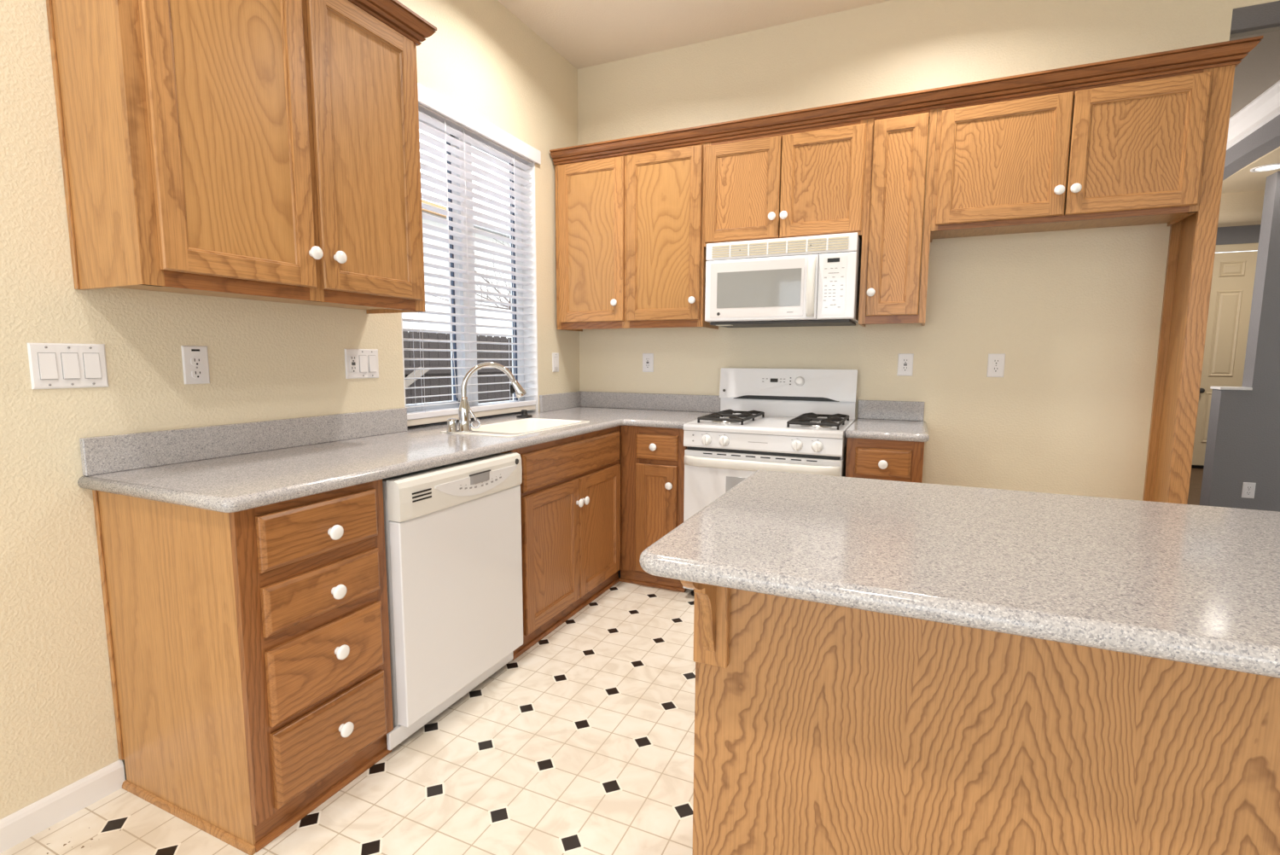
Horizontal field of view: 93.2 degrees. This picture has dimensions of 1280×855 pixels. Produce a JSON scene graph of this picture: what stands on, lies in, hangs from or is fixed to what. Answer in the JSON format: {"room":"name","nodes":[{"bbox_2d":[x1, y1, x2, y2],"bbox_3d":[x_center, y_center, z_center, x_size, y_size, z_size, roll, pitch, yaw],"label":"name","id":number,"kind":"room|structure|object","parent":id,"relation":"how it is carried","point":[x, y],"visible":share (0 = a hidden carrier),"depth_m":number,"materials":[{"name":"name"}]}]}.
{"room":"kitchen","nodes":[
{"label":"kitchen","id":0,"kind":"room"},
{"bbox_2d":[0,0,579,819],"bbox_3d":[-1.799,-0.422,1.101,0.160,3.043,6.760,3,7,24],"label":"wall","id":1,"kind":"structure","parent":0,"point":[268,360],"depth_m":1.66,"materials":[{"name":"beige paint"}]},
{"bbox_2d":[0,759,125,853],"bbox_3d":[-2.306,1.197,-0.039,0.012,0.080,3.949,3,7,24],"label":"baseboard","id":2,"kind":"structure","parent":1,"relation":"attached to","point":[24,823],"depth_m":1.61,"materials":[{"name":"white paint"}]},
{"bbox_2d":[26,343,108,389],"bbox_3d":[-1.499,-0.162,1.593,0.010,0.117,0.160,3,7,24],"label":"light switch","id":3,"kind":"object","parent":1,"relation":"attached to","point":[51,365],"visible":1,"depth_m":1.59,"materials":[{"name":"white plastic"}]},
{"bbox_2d":[180,345,209,383],"bbox_3d":[-1.373,-0.194,1.874,0.008,0.117,0.074,3,7,24],"label":"power outlet","id":4,"kind":"object","parent":1,"relation":"attached to","point":[195,364],"visible":1,"depth_m":1.87,"materials":[{"name":"white plastic"}]},
{"bbox_2d":[190,356,202,366],"bbox_3d":[-1.371,-0.205,1.871,0.003,0.028,0.032,3,7,24],"label":"receptacle","id":5,"kind":"object","parent":4,"relation":"attached to","point":[194,361],"depth_m":1.87,"materials":[{"name":"white plastic"}]},
{"bbox_2d":[192,369,203,378],"bbox_3d":[-1.371,-0.166,1.876,0.003,0.028,0.032,3,7,24],"label":"receptacle","id":6,"kind":"object","parent":4,"relation":"attached to","point":[196,374],"depth_m":1.88,"materials":[{"name":"white plastic"}]},
{"bbox_2d":[46,0,425,314],"bbox_3d":[-1.136,-0.896,1.900,0.347,0.990,0.951,3,7,24],"label":"upper cabinet","id":7,"kind":"object","parent":1,"relation":"attached to","point":[264,150],"visible":0.99,"depth_m":1.67,"materials":[{"name":"brown wood"}]},
{"bbox_2d":[79,407,407,476],"bbox_3d":[-1.260,0.022,2.138,0.019,0.102,1.137,3,7,24],"label":"backsplash","id":8,"kind":"structure","parent":1,"relation":"attached to","point":[100,455],"depth_m":1.95,"materials":[{"name":"grey stone"}]},
{"bbox_2d":[344,349,378,378],"bbox_3d":[-1.115,-0.257,2.438,0.010,0.117,0.160,3,7,24],"label":"power outlet","id":9,"kind":"object","parent":1,"relation":"attached to","point":[359,363],"visible":1,"depth_m":2.43,"materials":[{"name":"white plastic"}]},
{"bbox_2d":[349,354,357,372],"bbox_3d":[-1.134,-0.252,2.393,0.003,0.066,0.033,3,7,24],"label":"receptacle","id":10,"kind":"object","parent":9,"relation":"attached to","point":[352,358],"depth_m":2.39,"materials":[{"name":"white plastic"}]},
{"bbox_2d":[348,0,437,46],"bbox_3d":[-1.129,-1.401,1.843,0.353,0.071,1.053,3,7,24],"label":"crown molding","id":11,"kind":"structure","parent":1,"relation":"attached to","point":[393,14],"depth_m":2.11,"materials":[{"name":"brown wood"}]},
{"bbox_2d":[401,119,538,427],"bbox_3d":[-0.882,-0.778,3.086,0.144,1.479,1.040,3,7,24],"label":"window","id":12,"kind":"structure","parent":1,"relation":"in","point":[533,386],"depth_m":3.18,"materials":[{"name":"white plastic"}]},
{"bbox_2d":[402,82,541,426],"bbox_3d":[-0.837,-0.792,3.064,0.081,1.483,1.113,3,7,24],"label":"window blind","id":13,"kind":"object","parent":12,"relation":"attached to","point":[434,109],"visible":0.66,"depth_m":3.02,"materials":[{"name":"white plastic"}]},
{"bbox_2d":[552,352,558,372],"bbox_3d":[-0.519,-0.404,3.749,0.010,0.117,0.073,3,7,24],"label":"light switch","id":14,"kind":"object","parent":1,"relation":"attached to","point":[555,355],"visible":1,"depth_m":3.74,"materials":[{"name":"white plastic"}]},
{"bbox_2d":[539,391,580,412],"bbox_3d":[-0.497,-0.166,3.816,0.019,0.102,0.462,3,7,24],"label":"backsplash","id":15,"kind":"structure","parent":1,"relation":"attached to","point":[563,400],"depth_m":3.78,"materials":[{"name":"grey stone"}]},
{"bbox_2d":[0,468,1203,854],"bbox_3d":[2.759,0.987,2.632,7.360,0.060,13.000,3,7,24],"label":"floor","id":16,"kind":"structure","parent":0,"point":[582,742],"depth_m":1.81,"materials":[{"name":"beige tile"}]},
{"bbox_2d":[92,479,393,854],"bbox_3d":[-1.114,0.595,1.767,0.648,0.876,0.446,3,7,24],"label":"base cabinet","id":17,"kind":"object","parent":16,"relation":"on","point":[249,649],"visible":0.96,"depth_m":1.59,"materials":[{"name":"brown wood"}]},
{"bbox_2d":[382,452,523,750],"bbox_3d":[-0.877,0.547,2.235,0.634,0.868,0.651,3,7,24],"label":"dishwasher","id":18,"kind":"object","parent":16,"relation":"on","point":[453,531],"visible":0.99,"depth_m":2.03,"materials":[{"name":"white"}]},
{"bbox_2d":[500,425,620,660],"bbox_3d":[-0.542,0.458,2.989,0.618,0.876,0.992,3,7,24],"label":"base cabinet","id":19,"kind":"object","parent":16,"relation":"on","point":[570,487],"visible":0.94,"depth_m":2.79,"materials":[{"name":"brown wood"}]},
{"bbox_2d":[77,390,720,512],"bbox_3d":[-0.549,-0.015,2.651,1.074,0.138,2.684,3,7,24],"label":"countertop","id":20,"kind":"structure","parent":19,"relation":"on","point":[236,467],"depth_m":1.96,"materials":[{"name":"grey stone"}]},
{"bbox_2d":[457,361,526,432],"bbox_3d":[-0.643,-0.135,2.630,0.296,0.299,0.062,-2,7,-19],"label":"faucet","id":21,"kind":"object","parent":20,"relation":"on","point":[464,410],"visible":1,"depth_m":2.59,"materials":[{"name":"silver metal"}]},
{"bbox_2d":[440,418,589,436],"bbox_3d":[-0.560,0.088,2.858,0.379,0.194,0.690,3,7,24],"label":"sink","id":22,"kind":"object","parent":20,"relation":"in","point":[526,426],"visible":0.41,"depth_m":3.04,"materials":[{"name":"white ceramic"}]},
{"bbox_2d":[446,418,457,432],"bbox_3d":[-0.806,-0.011,2.598,0.048,0.058,0.048,3,7,24],"label":"air gap","id":23,"kind":"object","parent":22,"relation":"on","point":[451,422],"visible":1,"depth_m":2.58,"materials":[{"name":"silver metal"}]},
{"bbox_2d":[516,409,532,418],"bbox_3d":[-0.630,-0.077,3.297,0.086,0.040,0.086,3,7,24],"label":"stopper","id":24,"kind":"object","parent":20,"relation":"on","point":[524,414],"visible":1,"depth_m":3.28,"materials":[{"name":"black plastic"}]},
{"bbox_2d":[619,425,686,592],"bbox_3d":[0.173,0.404,3.489,0.384,0.876,0.652,3,7,24],"label":"base cabinet","id":25,"kind":"object","parent":16,"relation":"on","point":[652,459],"visible":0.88,"depth_m":3.23,"materials":[{"name":"brown wood"}]},
{"bbox_2d":[682,367,858,596],"bbox_3d":[0.692,0.288,3.192,0.760,1.180,0.701,3,7,24],"label":"gas range","id":26,"kind":"object","parent":16,"relation":"on","point":[780,420],"visible":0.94,"depth_m":3.02,"materials":[{"name":"white metal"}]},
{"bbox_2d":[711,420,740,423],"bbox_3d":[0.446,-0.034,3.127,0.150,0.010,0.150,3,7,24],"label":"bowl","id":27,"kind":"object","parent":26,"relation":"on","point":[712,421],"depth_m":3.09,"materials":[{"name":"silver metal"}]},
{"bbox_2d":[683,413,855,438],"bbox_3d":[0.699,-0.018,3.169,0.760,0.030,0.660,3,7,24],"label":"cooktop","id":28,"kind":"object","parent":26,"relation":"in","point":[765,426],"depth_m":2.94,"materials":[{"name":"white metal"}]},
{"bbox_2d":[800,424,831,427],"bbox_3d":[0.857,-0.011,2.943,0.150,0.010,0.150,3,7,24],"label":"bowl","id":29,"kind":"object","parent":26,"relation":"on","point":[801,426],"depth_m":2.91,"materials":[{"name":"silver metal"}]},
{"bbox_2d":[845,437,924,482],"bbox_3d":[1.213,0.463,3.023,0.322,0.877,0.652,3,7,24],"label":"base cabinet","id":30,"kind":"object","parent":16,"relation":"on","point":[875,459],"visible":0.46,"depth_m":2.72,"materials":[{"name":"brown wood"}]},
{"bbox_2d":[845,399,929,442],"bbox_3d":[1.226,-0.043,2.971,0.345,0.138,0.636,3,7,24],"label":"countertop","id":31,"kind":"structure","parent":30,"relation":"on","point":[885,420],"depth_m":3.13,"materials":[{"name":"grey stone"}]},
{"bbox_2d":[680,580,1279,854],"bbox_3d":[0.949,0.681,1.103,1.640,0.876,0.776,3,7,24],"label":"base cabinet","id":32,"kind":"object","parent":16,"relation":"on","point":[821,729],"visible":0.7,"depth_m":1.03,"materials":[{"name":"brown wood"}]},
{"bbox_2d":[639,470,1279,678],"bbox_3d":[0.952,0.227,1.043,1.732,0.036,0.868,3,7,24],"label":"countertop","id":33,"kind":"structure","parent":32,"relation":"on","point":[1190,584],"depth_m":0.98,"materials":[{"name":"grey stone"}]},
{"bbox_2d":[1142,64,1235,504],"bbox_3d":[2.336,-0.253,2.630,0.065,2.398,0.299,3,7,24],"label":"panel","id":34,"kind":"object","parent":16,"relation":"on","point":[1192,240],"visible":0.5,"depth_m":2.53,"materials":[{"name":"brown wood"}]},
{"bbox_2d":[497,0,890,69],"bbox_3d":[0.972,-1.811,-0.381,6.280,0.080,6.880,3,7,24],"label":"ceiling","id":35,"kind":"structure","parent":0,"point":[586,33],"depth_m":3.26,"materials":[{"name":"beige paint"}]},
{"bbox_2d":[577,0,1279,500],"bbox_3d":[2.366,-0.600,2.831,6.000,3.043,0.160,3,7,24],"label":"wall","id":36,"kind":"structure","parent":0,"point":[1074,316],"depth_m":3.04,"materials":[{"name":"beige paint"}]},
{"bbox_2d":[554,142,718,331],"bbox_3d":[-0.029,-1.083,3.585,0.938,0.990,0.347,3,7,24],"label":"upper cabinet","id":37,"kind":"object","parent":36,"relation":"attached to","point":[631,252],"visible":1,"depth_m":3.44,"materials":[{"name":"brown wood"}]},
{"bbox_2d":[642,353,653,372],"bbox_3d":[0.050,-0.408,3.812,0.074,0.117,0.009,3,7,24],"label":"power outlet","id":38,"kind":"object","parent":36,"relation":"attached to","point":[648,358],"visible":1,"depth_m":3.81,"materials":[{"name":"white plastic"}]},
{"bbox_2d":[645,357,650,367],"bbox_3d":[0.049,-0.408,3.810,0.033,0.066,0.003,3,7,24],"label":"receptacle","id":39,"kind":"object","parent":38,"relation":"attached to","point":[647,359],"depth_m":3.81,"materials":[{"name":"white plastic"}]},
{"bbox_2d":[579,390,720,412],"bbox_3d":[0.041,-0.166,3.837,0.983,0.102,0.019,3,7,24],"label":"backsplash","id":40,"kind":"structure","parent":36,"relation":"attached to","point":[601,399],"depth_m":3.81,"materials":[{"name":"grey stone"}]},
{"bbox_2d":[704,118,867,248],"bbox_3d":[0.769,-1.252,3.204,0.809,0.560,0.347,3,7,24],"label":"upper cabinet","id":41,"kind":"object","parent":36,"relation":"attached to","point":[805,182],"visible":0.98,"depth_m":3.06,"materials":[{"name":"brown wood"}]},
{"bbox_2d":[704,232,861,327],"bbox_3d":[0.764,-0.755,3.216,0.754,0.424,0.427,3,7,24],"label":"microwave","id":42,"kind":"object","parent":41,"relation":"attached to","point":[811,281],"visible":0.99,"depth_m":3.04,"materials":[{"name":"white plastic"}]},
{"bbox_2d":[857,399,924,421],"bbox_3d":[1.345,-0.093,3.252,0.327,0.102,0.019,3,7,24],"label":"backsplash","id":43,"kind":"structure","parent":36,"relation":"attached to","point":[882,410],"depth_m":3.24,"materials":[{"name":"grey stone"}]},
{"bbox_2d":[858,108,937,326],"bbox_3d":[1.274,-1.010,3.001,0.301,0.990,0.347,3,7,24],"label":"upper cabinet","id":44,"kind":"object","parent":36,"relation":"attached to","point":[900,148],"visible":1,"depth_m":2.88,"materials":[{"name":"brown wood"}]},
{"bbox_2d":[896,353,913,376],"bbox_3d":[1.405,-0.333,3.204,0.074,0.117,0.009,3,7,24],"label":"power outlet","id":45,"kind":"object","parent":36,"relation":"attached to","point":[904,360],"visible":1,"depth_m":3.20,"materials":[{"name":"white plastic"}]},
{"bbox_2d":[901,358,908,371],"bbox_3d":[1.404,-0.332,3.203,0.033,0.066,0.003,3,7,24],"label":"receptacle","id":46,"kind":"object","parent":45,"relation":"attached to","point":[904,361],"depth_m":3.20,"materials":[{"name":"white plastic"}]},
{"bbox_2d":[986,353,1005,377],"bbox_3d":[1.785,-0.311,3.034,0.074,0.117,0.008,3,7,24],"label":"power outlet","id":47,"kind":"object","parent":36,"relation":"attached to","point":[996,361],"visible":1,"depth_m":3.03,"materials":[{"name":"white plastic"}]},
{"bbox_2d":[992,366,999,372],"bbox_3d":[1.784,-0.292,3.035,0.032,0.028,0.003,3,7,24],"label":"receptacle","id":48,"kind":"object","parent":47,"relation":"attached to","point":[994,369],"depth_m":3.03,"materials":[{"name":"white plastic"}]},
{"bbox_2d":[992,358,1000,364],"bbox_3d":[1.784,-0.330,3.030,0.032,0.028,0.003,3,7,24],"label":"receptacle","id":49,"kind":"object","parent":47,"relation":"attached to","point":[995,361],"depth_m":3.03,"materials":[{"name":"white plastic"}]},
{"bbox_2d":[930,68,1213,242],"bbox_3d":[1.857,-1.188,2.716,0.973,0.566,0.347,3,7,24],"label":"upper cabinet","id":50,"kind":"object","parent":36,"relation":"attached to","point":[1128,153],"visible":1,"depth_m":2.58,"materials":[{"name":"brown wood"}]},
{"bbox_2d":[549,35,1263,164],"bbox_3d":[0.976,-1.532,3.075,3.146,0.071,0.353,3,7,24],"label":"crown molding","id":51,"kind":"structure","parent":50,"relation":"on","point":[1228,53],"depth_m":2.74,"materials":[{"name":"brown wood"}]},
{"bbox_2d":[1229,17,1279,48],"bbox_3d":[3.906,-1.758,2.234,2.824,0.105,0.259,3,7,24],"label":"trim","id":52,"kind":"structure","parent":36,"relation":"attached to","point":[1270,29],"depth_m":2.71,"materials":[{"name":"grey paint"}]},
{"bbox_2d":[1231,0,1279,25],"bbox_3d":[3.819,-1.699,2.048,2.824,0.004,0.159,3,7,24],"label":"trim","id":53,"kind":"structure","parent":36,"relation":"attached to","point":[1268,10],"depth_m":2.58,"materials":[{"name":"grey paint"}]},
{"bbox_2d":[1216,224,1261,244],"bbox_3d":[6.524,-0.925,6.923,4.200,2.800,0.140,3,7,24],"label":"wall","id":54,"kind":"structure","parent":0,"point":[1244,234],"depth_m":6.68,"materials":[{"name":"grey paint"}]},
{"bbox_2d":[1191,250,1257,468],"bbox_3d":[6.782,-0.723,6.755,1.060,2.438,0.132,3,7,24],"label":"door","id":55,"kind":"structure","parent":54,"relation":"in","point":[1234,272],"depth_m":6.80,"materials":[{"name":"beige paint"}]},
{"bbox_2d":[1215,242,1258,252],"bbox_3d":[6.774,-0.761,6.733,1.270,2.520,0.029,3,7,24],"label":"trim","id":56,"kind":"structure","parent":54,"relation":"attached to","point":[1244,247],"depth_m":6.67,"materials":[{"name":"beige paint"}]},
{"bbox_2d":[1199,171,1279,511],"bbox_3d":[5.631,-0.457,3.897,2.905,2.549,0.150,3,7,24],"label":"wall","id":57,"kind":"structure","parent":0,"point":[1242,445],"depth_m":4.39,"materials":[{"name":"grey paint"}]},
{"bbox_2d":[1210,386,1252,389],"bbox_3d":[4.378,-0.291,4.485,0.177,0.018,0.170,3,7,24],"label":"trim","id":58,"kind":"structure","parent":57,"relation":"attached to","point":[1211,387],"depth_m":4.43,"materials":[{"name":"white paint"}]},
{"bbox_2d":[1241,482,1256,498],"bbox_3d":[4.466,0.461,4.441,0.070,0.116,0.008,3,7,24],"label":"power outlet","id":59,"kind":"object","parent":57,"relation":"attached to","point":[1248,488],"visible":1,"depth_m":4.44,"materials":[{"name":"white plastic"}]},
{"bbox_2d":[1217,190,1264,226],"bbox_3d":[5.867,-1.840,4.352,2.969,0.525,0.249,3,7,24],"label":"wall","id":60,"kind":"structure","parent":0,"point":[1242,208],"depth_m":4.76,"materials":[{"name":"beige paint"}]},
{"bbox_2d":[1221,146,1279,193],"bbox_3d":[5.322,-1.682,3.144,2.979,0.050,2.520,3,7,24],"label":"ceiling","id":61,"kind":"structure","parent":0,"point":[1243,180],"depth_m":4.37,"materials":[{"name":"beige paint"}]},
{"bbox_2d":[1250,162,1279,172],"bbox_3d":[4.291,-1.771,4.127,0.190,0.006,0.190,3,7,24],"label":"recessed light","id":62,"kind":"object","parent":61,"relation":"in","point":[1271,166],"visible":1,"depth_m":4.14,"materials":[{"name":"white paint"}]},
{"bbox_2d":[1222,114,1279,180],"bbox_3d":[4.008,-1.882,3.984,0.120,0.375,3.000,3,7,24],"label":"wall","id":63,"kind":"structure","parent":0,"point":[1265,139],"depth_m":3.86,"materials":[{"name":"grey paint"}]},
{"bbox_2d":[1226,80,1279,150],"bbox_3d":[3.912,-1.950,4.020,0.089,0.130,3.000,3,7,24],"label":"trim","id":64,"kind":"structure","parent":63,"relation":"attached to","point":[1264,108],"depth_m":3.71,"materials":[{"name":"white paint"}]},
{"bbox_2d":[1229,44,1279,117],"bbox_3d":[3.918,-2.212,5.480,1.300,0.060,6.238,3,7,24],"label":"ceiling","id":65,"kind":"structure","parent":0,"point":[1259,69],"depth_m":3.33,"materials":[{"name":"beige paint"}]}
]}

